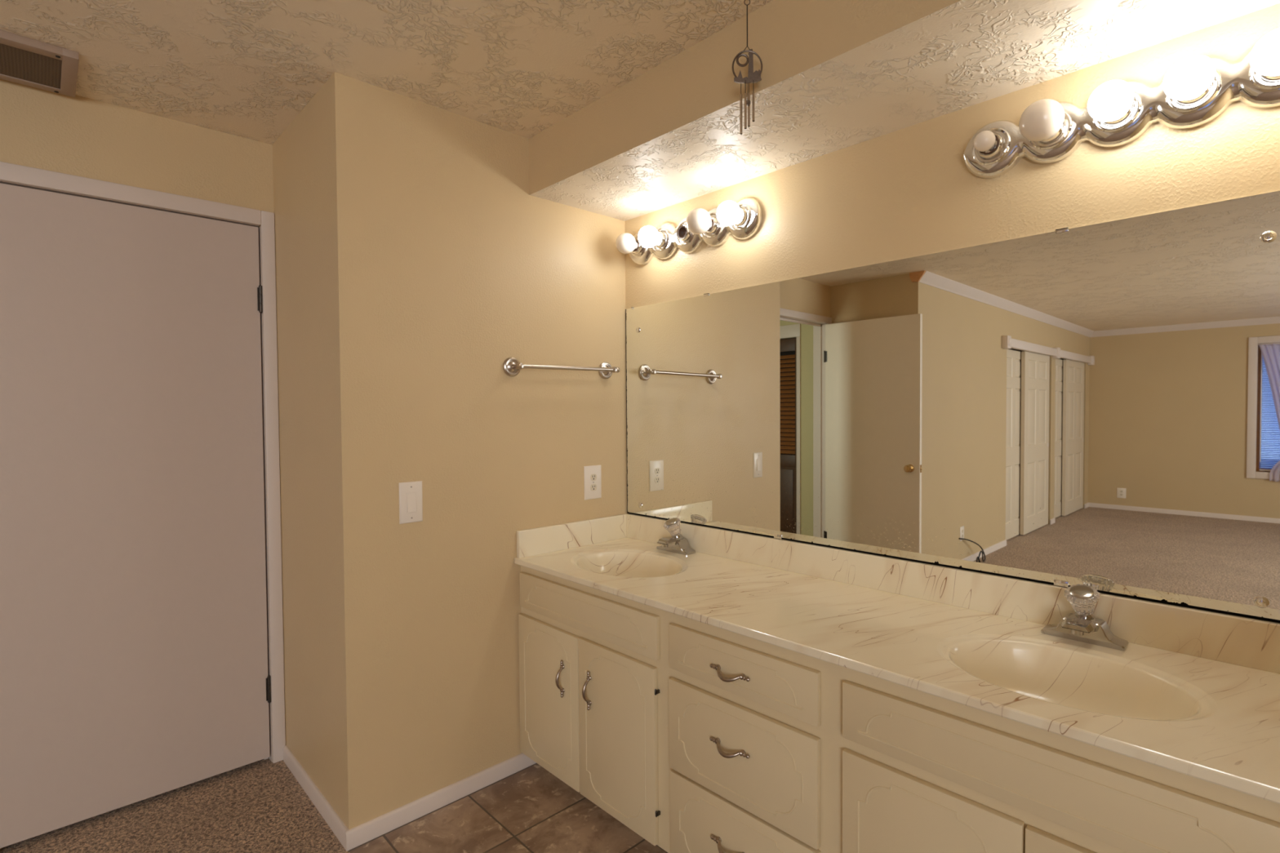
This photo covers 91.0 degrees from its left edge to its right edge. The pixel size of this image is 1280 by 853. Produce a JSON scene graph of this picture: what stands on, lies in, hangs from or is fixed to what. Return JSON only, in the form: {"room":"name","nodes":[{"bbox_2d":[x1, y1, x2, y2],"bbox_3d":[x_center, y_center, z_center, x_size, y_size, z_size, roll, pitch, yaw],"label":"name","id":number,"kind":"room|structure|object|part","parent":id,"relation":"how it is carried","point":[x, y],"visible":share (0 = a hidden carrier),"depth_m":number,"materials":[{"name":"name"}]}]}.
{"room":"bathroom","nodes":[
{"label":"bathroom","id":0,"kind":"room"},
{"bbox_2d":[0,79,274,762],"bbox_3d":[-2.178,0.134,1.878,1.936,2.440,0.120,-2,2,-43],"label":"wall","id":1,"kind":"structure","parent":0,"point":[79,135],"depth_m":2.17,"materials":[{"name":"paint"}]},
{"bbox_2d":[0,182,271,848],"bbox_3d":[-1.754,0.276,2.220,0.772,2.085,0.050,-2,2,-43],"label":"door","id":2,"kind":"structure","parent":1,"relation":"in","point":[134,637],"depth_m":2.17,"materials":[{"name":"white paint"}]},
{"bbox_2d":[0,161,285,849],"bbox_3d":[-2.137,0.267,1.912,1.834,2.172,0.140,-2,2,-43],"label":"trim","id":3,"kind":"structure","parent":1,"relation":"attached to","point":[11,174],"depth_m":2.46,"materials":[{"name":"white paint"}]},
{"bbox_2d":[0,758,350,852],"bbox_3d":[-2.248,1.461,-1.178,8.720,0.060,7.200,-2,2,-43],"label":"floor","id":4,"kind":"structure","parent":0,"point":[259,806],"depth_m":2.13,"materials":[{"name":"beige carpet"}]},
{"bbox_2d":[0,0,773,144],"bbox_3d":[-2.302,-1.057,-1.275,9.020,0.100,7.400,-2,2,-43],"label":"ceiling","id":5,"kind":"structure","parent":0,"point":[246,68],"depth_m":1.82,"materials":[{"name":"paint"}]},
{"bbox_2d":[0,29,79,97],"bbox_3d":[-1.930,-1.072,1.757,0.534,0.026,0.304,-2,2,-43],"label":"ceiling vent","id":6,"kind":"object","parent":5,"relation":"in","point":[24,60],"visible":1,"depth_m":1.86,"materials":[{"name":"metal"}]},
{"bbox_2d":[0,43,62,88],"bbox_3d":[-1.932,-1.069,1.759,0.464,0.004,0.232,-2,2,-43],"label":"grille","id":7,"kind":"object","parent":6,"relation":"attached to","point":[18,64],"depth_m":1.88,"materials":[{"name":"beige metal"}]},
{"bbox_2d":[732,0,762,134],"bbox_3d":[0.275,-0.925,1.614,0.078,0.342,0.016,0,1,2],"label":"wind chime","id":8,"kind":"object","parent":5,"relation":"hanging from","point":[753,77],"visible":1,"depth_m":1.61,"materials":[{"name":"metal"}]},
{"bbox_3d":[0.273,-1.018,1.612,0.023,0.120,0.003,0,1,4],"label":"chain","id":9,"kind":"part","parent":8,"relation":"part of","materials":[{"name":"grey metal"}]},
{"bbox_2d":[272,71,626,830],"bbox_3d":[-0.747,0.105,2.654,1.208,2.440,0.725,-2,2,-43],"label":"wall","id":10,"kind":"structure","parent":0,"point":[415,256],"depth_m":2.22,"materials":[{"name":"paint"}]},
{"bbox_2d":[283,745,348,848],"bbox_3d":[-1.175,1.309,2.258,0.012,0.058,0.708,-2,2,-43],"label":"baseboard","id":11,"kind":"structure","parent":10,"relation":"attached to","point":[323,806],"depth_m":2.21,"materials":[{"name":"white paint"}]},
{"bbox_2d":[399,480,422,524],"bbox_3d":[-0.772,0.256,2.126,0.080,0.138,0.010,-2,2,-43],"label":"light switch","id":12,"kind":"object","parent":10,"relation":"attached to","point":[411,501],"visible":1,"depth_m":2.12,"materials":[{"name":"white plastic"}]},
{"bbox_2d":[345,752,536,851],"bbox_3d":[-0.634,1.305,2.275,0.820,0.058,0.012,-2,2,-43],"label":"baseboard","id":13,"kind":"structure","parent":10,"relation":"attached to","point":[355,837],"depth_m":2.19,"materials":[{"name":"white paint"}]},
{"bbox_2d":[502,357,619,378],"bbox_3d":[-0.295,-0.234,2.527,0.541,0.079,0.073,-2,2,-43],"label":"towel bar","id":14,"kind":"object","parent":10,"relation":"attached to","point":[512,366],"visible":1,"depth_m":2.45,"materials":[{"name":"silver metal"}]},
{"bbox_3d":[-0.460,-0.226,2.361,0.025,0.025,0.059,-2,2,-43],"label":"post","id":15,"kind":"part","parent":14,"relation":"part of","materials":[{"name":"silver metal"}]},
{"bbox_3d":[-0.121,-0.241,2.682,0.025,0.025,0.059,-2,2,-43],"label":"post","id":16,"kind":"part","parent":14,"relation":"part of","materials":[{"name":"silver metal"}]},
{"bbox_2d":[583,465,601,500],"bbox_3d":[-0.199,0.237,2.672,0.092,0.142,0.008,-2,2,-43],"label":"wall outlet","id":17,"kind":"object","parent":10,"relation":"attached to","point":[592,474],"visible":1,"depth_m":2.67,"materials":[{"name":"white plastic"}]},
{"bbox_2d":[590,484,596,490],"bbox_3d":[-0.197,0.259,2.671,0.034,0.028,0.003,-2,2,-43],"label":"receptacle","id":18,"kind":"object","parent":17,"relation":"attached to","point":[593,486],"depth_m":2.67,"materials":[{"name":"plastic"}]},
{"bbox_2d":[590,474,596,480],"bbox_3d":[-0.197,0.216,2.670,0.034,0.028,0.003,-2,2,-43],"label":"receptacle","id":19,"kind":"object","parent":17,"relation":"attached to","point":[593,477],"depth_m":2.67,"materials":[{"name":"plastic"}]},
{"bbox_2d":[348,763,667,852],"bbox_3d":[0.248,1.374,1.643,1.214,0.060,2.145,-2,2,-43],"label":"floor","id":20,"kind":"structure","parent":0,"point":[530,810],"depth_m":2.10,"materials":[{"name":"tile"}]},
{"bbox_2d":[518,565,1279,852],"bbox_3d":[0.462,0.936,1.839,0.612,0.802,2.143,-2,2,-43],"label":"vanity cabinet","id":21,"kind":"object","parent":20,"relation":"on","point":[695,736],"visible":1,"depth_m":1.52,"materials":[{"name":"paint"}]},
{"bbox_3d":[-0.334,0.990,2.296,0.020,0.536,0.366,-2,2,-43],"label":"door","id":22,"kind":"part","parent":21,"relation":"part of","materials":[{"name":"paint"}]},
{"bbox_3d":[-0.281,0.886,2.203,0.034,0.132,0.014,-2,2,-43],"label":"handle","id":23,"kind":"part","parent":21,"relation":"part of","materials":[{"name":"grey metal"}]},
{"bbox_3d":[-0.179,0.882,2.094,0.034,0.132,0.014,-2,2,-43],"label":"handle","id":24,"kind":"part","parent":21,"relation":"part of","materials":[{"name":"grey metal"}]},
{"bbox_3d":[-0.078,0.994,2.027,0.020,0.540,0.366,-2,2,-43],"label":"door","id":25,"kind":"part","parent":21,"relation":"part of","materials":[{"name":"paint"}]},
{"bbox_3d":[0.233,1.129,1.669,0.034,0.025,0.132,-2,2,-43],"label":"handle","id":26,"kind":"part","parent":21,"relation":"part of","materials":[{"name":"grey metal"}]},
{"bbox_3d":[0.229,0.856,1.661,0.034,0.025,0.132,-2,2,-43],"label":"handle","id":27,"kind":"part","parent":21,"relation":"part of","materials":[{"name":"grey metal"}]},
{"bbox_3d":[0.229,0.656,1.657,0.034,0.025,0.132,-2,2,-43],"label":"handle","id":28,"kind":"part","parent":21,"relation":"part of","materials":[{"name":"grey metal"}]},
{"bbox_3d":[0.257,0.869,1.668,0.020,0.263,0.486,-2,2,-43],"label":"drawer","id":29,"kind":"part","parent":21,"relation":"part of","materials":[{"name":"paint"}]},
{"bbox_3d":[0.257,0.642,1.663,0.020,0.129,0.486,-2,2,-43],"label":"drawer","id":30,"kind":"part","parent":21,"relation":"part of","materials":[{"name":"paint"}]},
{"bbox_3d":[0.260,1.139,1.676,0.020,0.256,0.486,-2,2,-43],"label":"drawer","id":31,"kind":"part","parent":21,"relation":"part of","materials":[{"name":"paint"}]},
{"bbox_2d":[514,513,1279,804],"bbox_3d":[0.468,0.529,1.837,0.588,0.241,2.144,-2,2,-43],"label":"countertop","id":32,"kind":"structure","parent":21,"relation":"on","point":[1195,693],"depth_m":1.52,"materials":[{"name":"beige stone"}]},
{"bbox_2d":[570,548,688,577],"bbox_3d":[-0.043,0.572,2.337,0.376,0.138,0.494,-2,2,-43],"label":"basin","id":33,"kind":"object","parent":32,"relation":"in","point":[603,562],"depth_m":2.49,"materials":[{"name":"beige stone"}]},
{"bbox_2d":[656,517,695,555],"bbox_3d":[0.127,0.431,2.496,0.116,0.132,0.168,-2,2,-43],"label":"faucet","id":34,"kind":"object","parent":32,"relation":"on","point":[677,544],"visible":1,"depth_m":2.48,"materials":[{"name":"silver metal"}]},
{"bbox_3d":[0.123,0.454,2.494,0.106,0.027,0.066,-2,2,-43],"label":"spout","id":35,"kind":"part","parent":34,"relation":"part of","materials":[{"name":"silver metal"}]},
{"bbox_3d":[0.127,0.401,2.496,0.068,0.073,0.069,0,1,4],"label":"knob","id":36,"kind":"part","parent":34,"relation":"part of","materials":[{"name":"plastic"}]},
{"bbox_2d":[937,634,1217,721],"bbox_3d":[0.899,0.590,1.345,0.376,0.138,0.494,-2,2,-43],"label":"basin","id":37,"kind":"object","parent":32,"relation":"in","point":[1102,685],"depth_m":1.42,"materials":[{"name":"beige ceramic"}]},
{"bbox_2d":[1040,583,1128,650],"bbox_3d":[1.059,0.449,1.509,0.116,0.132,0.168,-2,2,-43],"label":"faucet","id":38,"kind":"object","parent":32,"relation":"on","point":[1082,625],"visible":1,"depth_m":1.49,"materials":[{"name":"silver metal"}]},
{"bbox_3d":[1.056,0.472,1.506,0.106,0.027,0.066,-2,2,-43],"label":"spout","id":39,"kind":"part","parent":38,"relation":"part of","materials":[{"name":"silver metal"}]},
{"bbox_3d":[1.060,0.419,1.508,0.069,0.073,0.068,0,1,-1],"label":"knob","id":40,"kind":"part","parent":38,"relation":"part of","materials":[{"name":"plastic"}]},
{"bbox_3d":[0.595,1.010,1.319,0.020,0.534,0.366,-2,2,-43],"label":"door","id":41,"kind":"part","parent":21,"relation":"part of","materials":[{"name":"paint"}]},
{"bbox_3d":[0.849,1.015,1.051,0.020,0.532,0.366,-2,2,-43],"label":"door","id":42,"kind":"part","parent":21,"relation":"part of","materials":[{"name":"paint"}]},
{"bbox_2d":[528,0,1279,221],"bbox_3d":[0.490,-0.996,1.830,0.499,0.215,2.145,-2,2,-43],"label":"soffit","id":43,"kind":"structure","parent":0,"point":[836,75],"depth_m":1.68,"materials":[{"name":"paint"}]},
{"bbox_2d":[625,3,1279,622],"bbox_3d":[0.702,0.109,2.078,0.100,2.440,2.305,-2,2,-43],"label":"wall","id":44,"kind":"structure","parent":0,"point":[911,191],"depth_m":1.76,"materials":[{"name":"paint"}]},
{"bbox_2d":[615,197,763,265],"bbox_3d":[0.146,-0.761,2.449,0.156,0.148,0.690,-2,2,-43],"label":"vanity light","id":45,"kind":"object","parent":44,"relation":"attached to","point":[743,219],"visible":1,"depth_m":2.39,"materials":[{"name":"silver metal"}]},
{"bbox_3d":[-0.049,-0.765,2.637,0.112,0.085,0.085,-2,2,-43],"label":"light bulb","id":46,"kind":"part","parent":45,"relation":"part of","materials":[{"name":"white glass"}]},
{"bbox_2d":[631,235,645,257],"bbox_3d":[-0.012,-0.766,2.672,0.028,0.094,0.094,-2,2,-43],"label":"socket","id":47,"kind":"object","parent":45,"relation":"attached to","point":[639,251],"depth_m":2.66,"materials":[{"name":"silver metal"}]},
{"bbox_3d":[0.044,-0.763,2.539,0.112,0.085,0.085,-2,2,-43],"label":"light bulb","id":48,"kind":"part","parent":45,"relation":"part of","materials":[{"name":"white glass"}]},
{"bbox_2d":[653,228,669,251],"bbox_3d":[0.081,-0.764,2.574,0.028,0.094,0.094,-2,2,-43],"label":"socket","id":49,"kind":"object","parent":45,"relation":"attached to","point":[663,244],"depth_m":2.56,"materials":[{"name":"silver metal"}]},
{"bbox_2d":[676,221,693,245],"bbox_3d":[0.174,-0.762,2.475,0.028,0.094,0.094,-2,2,-43],"label":"socket","id":50,"kind":"object","parent":45,"relation":"attached to","point":[684,237],"depth_m":2.48,"materials":[{"name":"silver metal"}]},
{"bbox_3d":[0.228,-0.759,2.339,0.122,0.094,0.094,-2,2,-43],"label":"light bulb","id":51,"kind":"part","parent":45,"relation":"part of","materials":[{"name":"white glass"}]},
{"bbox_2d":[703,213,721,238],"bbox_3d":[0.268,-0.760,2.377,0.028,0.094,0.094,-2,2,-43],"label":"socket","id":52,"kind":"object","parent":45,"relation":"attached to","point":[714,231],"depth_m":2.36,"materials":[{"name":"silver metal"}]},
{"bbox_3d":[0.324,-0.757,2.244,0.112,0.085,0.085,-2,2,-43],"label":"light bulb","id":53,"kind":"part","parent":45,"relation":"part of","materials":[{"name":"white glass"}]},
{"bbox_2d":[731,204,751,231],"bbox_3d":[0.361,-0.759,2.279,0.028,0.094,0.094,-2,2,-43],"label":"socket","id":54,"kind":"object","parent":45,"relation":"attached to","point":[744,224],"depth_m":2.26,"materials":[{"name":"silver metal"}]},
{"bbox_2d":[624,513,1279,674],"bbox_3d":[0.674,0.454,2.031,0.020,0.104,2.143,-2,2,-43],"label":"backsplash","id":55,"kind":"structure","parent":44,"relation":"attached to","point":[1253,643],"depth_m":1.71,"materials":[{"name":"stone"}]},
{"bbox_2d":[625,191,1279,622],"bbox_3d":[0.662,-0.054,2.034,0.010,0.910,2.099,-2,2,-43],"label":"wall mirror","id":56,"kind":"object","parent":44,"relation":"attached to","point":[1097,406],"visible":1,"depth_m":1.68,"materials":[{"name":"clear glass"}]},
{"bbox_2d":[963,27,1279,178],"bbox_3d":[1.092,-0.743,1.454,0.156,0.148,0.690,-2,2,-43],"label":"vanity light","id":57,"kind":"object","parent":44,"relation":"attached to","point":[1196,90],"visible":1,"depth_m":1.44,"materials":[{"name":"silver metal"}]},
{"bbox_3d":[0.910,-0.747,1.654,0.076,0.051,0.051,-2,2,-43],"label":"light bulb","id":58,"kind":"part","parent":57,"relation":"part of","materials":[{"name":"white glass"}]},
{"bbox_2d":[972,128,1010,164],"bbox_3d":[0.933,-0.748,1.676,0.028,0.094,0.094,-2,2,-43],"label":"socket","id":59,"kind":"object","parent":57,"relation":"attached to","point":[1000,153],"depth_m":1.67,"materials":[{"name":"silver metal"}]},
{"bbox_3d":[0.986,-0.745,1.540,0.122,0.094,0.094,-2,2,-43],"label":"light bulb","id":60,"kind":"part","parent":57,"relation":"part of","materials":[{"name":"white glass"}]},
{"bbox_2d":[1029,111,1071,150],"bbox_3d":[1.026,-0.746,1.578,0.028,0.094,0.094,-2,2,-43],"label":"socket","id":61,"kind":"object","parent":57,"relation":"attached to","point":[1062,140],"depth_m":1.56,"materials":[{"name":"silver metal"}]},
{"bbox_3d":[1.083,-0.743,1.445,0.112,0.085,0.085,-2,2,-43],"label":"light bulb","id":62,"kind":"part","parent":57,"relation":"part of","materials":[{"name":"white glass"}]},
{"bbox_2d":[1092,90,1142,132],"bbox_3d":[1.120,-0.744,1.480,0.028,0.094,0.094,-2,2,-43],"label":"socket","id":63,"kind":"object","parent":57,"relation":"attached to","point":[1131,121],"depth_m":1.47,"materials":[{"name":"silver metal"}]},
{"bbox_3d":[1.176,-0.741,1.347,0.112,0.085,0.085,-2,2,-43],"label":"light bulb","id":64,"kind":"part","parent":57,"relation":"part of","materials":[{"name":"white glass"}]},
{"bbox_2d":[1164,69,1222,112],"bbox_3d":[1.213,-0.742,1.382,0.028,0.094,0.094,-2,2,-43],"label":"socket","id":65,"kind":"object","parent":57,"relation":"attached to","point":[1210,100],"depth_m":1.37,"materials":[{"name":"silver metal"}]},
{"bbox_2d":[1248,66,1279,89],"bbox_3d":[1.306,-0.740,1.284,0.028,0.094,0.094,-2,2,-43],"label":"socket","id":66,"kind":"object","parent":57,"relation":"attached to","point":[1256,81],"depth_m":1.31,"materials":[{"name":"silver metal"}]},
{"bbox_3d":[1.270,-0.739,1.249,0.112,0.085,0.085,-2,2,-43],"label":"light bulb","id":67,"kind":"part","parent":57,"relation":"part of","materials":[{"name":"white glass"}]}
]}

